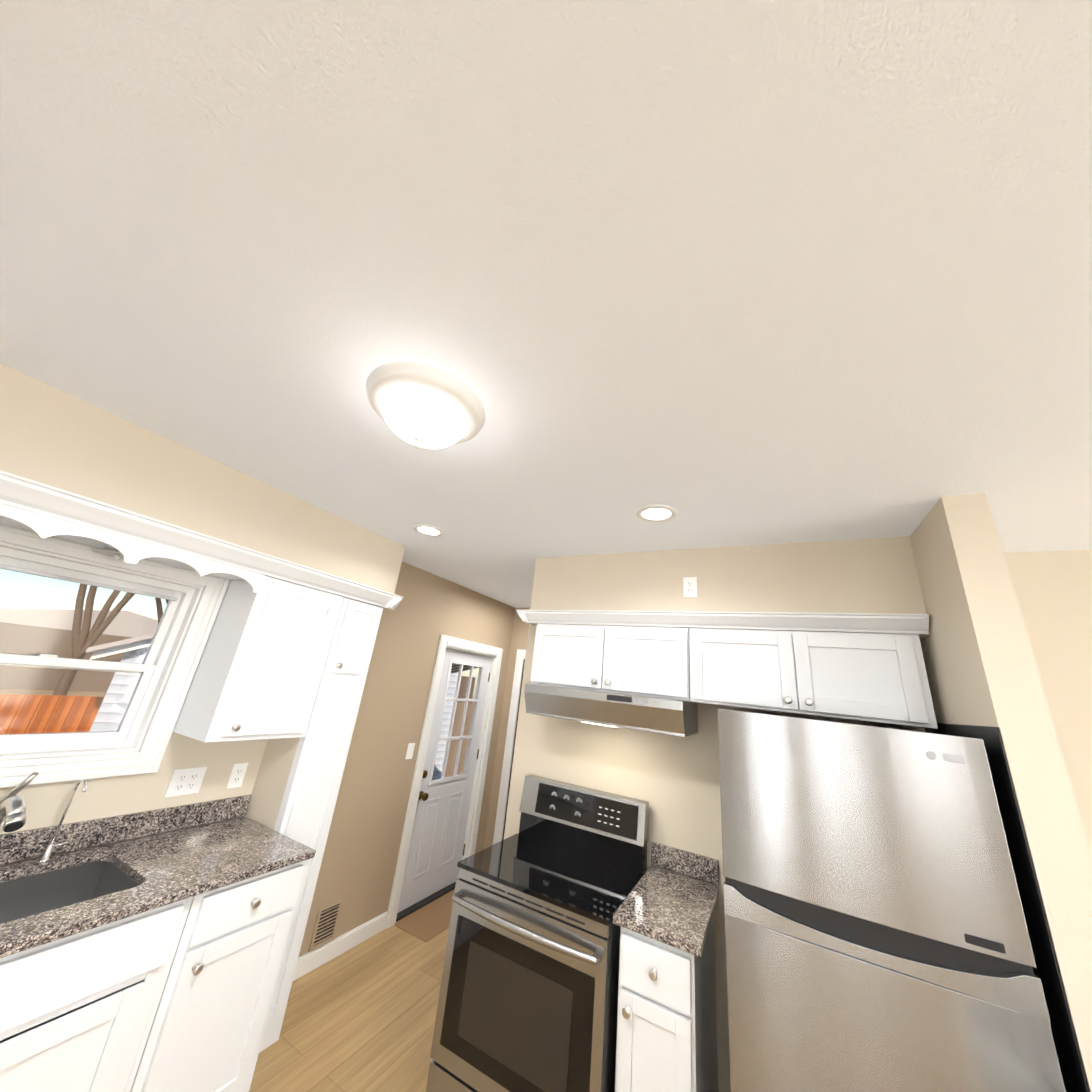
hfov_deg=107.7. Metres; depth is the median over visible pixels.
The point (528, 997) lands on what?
range
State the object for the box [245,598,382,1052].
tall cabinet
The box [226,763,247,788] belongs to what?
electrical outlet
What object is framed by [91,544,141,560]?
light
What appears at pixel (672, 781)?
wall
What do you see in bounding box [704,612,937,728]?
upper cabinet
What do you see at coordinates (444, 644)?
door frame
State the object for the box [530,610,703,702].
upper cabinet
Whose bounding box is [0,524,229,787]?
window
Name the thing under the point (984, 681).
wall
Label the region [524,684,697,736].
range hood
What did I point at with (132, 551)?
scalloped valance
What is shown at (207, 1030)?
base cabinet
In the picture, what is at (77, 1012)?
base cabinet
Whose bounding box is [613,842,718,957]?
countertop
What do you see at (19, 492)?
crown molding
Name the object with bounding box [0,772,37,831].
faucet
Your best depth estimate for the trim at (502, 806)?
4.10 m
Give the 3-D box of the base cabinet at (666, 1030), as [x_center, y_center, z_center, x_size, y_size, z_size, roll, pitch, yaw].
[0.504,2.018,1.618,0.288,0.893,0.658,-4,-22,28]
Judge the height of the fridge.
1.740 m
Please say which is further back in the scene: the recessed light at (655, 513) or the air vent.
the air vent
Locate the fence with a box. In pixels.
[0,694,103,734]
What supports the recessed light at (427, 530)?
in the ceiling
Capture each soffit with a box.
[0,363,404,608]
[530,536,930,638]
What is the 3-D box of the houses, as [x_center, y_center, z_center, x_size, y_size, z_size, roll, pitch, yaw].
[-23.529,4.674,19.572,1.000,4.450,65.000,-4,-22,28]
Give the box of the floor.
[249,889,454,1091]
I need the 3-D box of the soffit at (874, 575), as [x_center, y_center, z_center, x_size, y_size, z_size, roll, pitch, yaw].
[0.854,0.283,2.358,1.983,0.450,0.310,-4,-22,28]
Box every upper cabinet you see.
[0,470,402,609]
[172,576,343,741]
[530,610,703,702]
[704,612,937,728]
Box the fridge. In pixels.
[718,709,1065,1091]
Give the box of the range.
[426,774,648,1091]
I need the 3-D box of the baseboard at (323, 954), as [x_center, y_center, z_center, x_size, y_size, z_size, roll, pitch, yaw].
[-0.593,2.702,2.708,1.160,0.100,2.090,-4,-22,28]
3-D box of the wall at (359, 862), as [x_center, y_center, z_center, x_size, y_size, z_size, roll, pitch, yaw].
[-2.586,0.431,0.652,0.150,2.580,9.400,-4,-22,28]
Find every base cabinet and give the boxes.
[0,897,192,1091]
[130,860,307,1091]
[615,913,717,1091]
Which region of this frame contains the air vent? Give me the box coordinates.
[308,898,343,951]
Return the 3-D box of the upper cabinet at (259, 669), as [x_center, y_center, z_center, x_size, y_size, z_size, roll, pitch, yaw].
[-1.485,0.597,2.146,0.378,0.768,0.466,-4,-22,28]
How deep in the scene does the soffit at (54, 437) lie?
1.71 m
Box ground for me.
[0,689,473,776]
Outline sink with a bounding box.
[0,861,138,923]
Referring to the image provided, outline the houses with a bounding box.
[0,609,474,702]
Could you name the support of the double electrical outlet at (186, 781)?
attached to the wall at (359, 862)
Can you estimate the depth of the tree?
9.51 m
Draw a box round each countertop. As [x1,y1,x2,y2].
[0,795,315,957]
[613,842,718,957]
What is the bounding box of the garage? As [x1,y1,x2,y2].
[85,633,458,779]
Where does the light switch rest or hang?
attached to the wall at (359, 862)
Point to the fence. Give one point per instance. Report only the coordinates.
(37, 713)
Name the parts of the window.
window sashes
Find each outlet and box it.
[164,767,206,796]
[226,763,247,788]
[683,577,696,597]
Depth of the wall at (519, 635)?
4.25 m
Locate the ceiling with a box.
[0,0,1091,607]
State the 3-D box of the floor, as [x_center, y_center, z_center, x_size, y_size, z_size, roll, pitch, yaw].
[0.569,1.423,-1.519,7.610,0.064,9.400,-4,-22,28]
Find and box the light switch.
[405,743,414,758]
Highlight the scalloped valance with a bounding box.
[0,503,264,592]
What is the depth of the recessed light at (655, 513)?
1.89 m
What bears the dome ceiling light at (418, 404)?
attached to the ceiling
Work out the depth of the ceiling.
0.81 m
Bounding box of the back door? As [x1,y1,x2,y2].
[397,649,490,912]
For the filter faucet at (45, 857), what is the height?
0.284 m
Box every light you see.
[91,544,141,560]
[366,360,485,448]
[413,524,443,536]
[636,505,676,521]
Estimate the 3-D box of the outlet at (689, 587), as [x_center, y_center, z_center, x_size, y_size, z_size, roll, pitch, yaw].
[0.800,0.229,2.216,0.070,0.115,0.008,-4,-22,28]
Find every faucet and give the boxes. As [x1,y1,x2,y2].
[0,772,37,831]
[38,779,86,862]
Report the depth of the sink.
1.53 m
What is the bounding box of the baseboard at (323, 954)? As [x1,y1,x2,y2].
[293,911,387,980]
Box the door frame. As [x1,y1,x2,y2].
[385,634,502,928]
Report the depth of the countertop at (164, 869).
1.45 m
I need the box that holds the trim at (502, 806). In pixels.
[493,649,525,844]
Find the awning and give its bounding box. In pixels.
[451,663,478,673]
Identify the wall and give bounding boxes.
[0,542,514,957]
[483,608,529,849]
[504,549,1091,1091]
[910,493,1091,1091]
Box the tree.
[45,583,168,725]
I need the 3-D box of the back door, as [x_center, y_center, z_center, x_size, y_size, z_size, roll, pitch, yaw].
[-0.855,1.982,3.629,0.115,1.965,0.800,-4,-22,28]

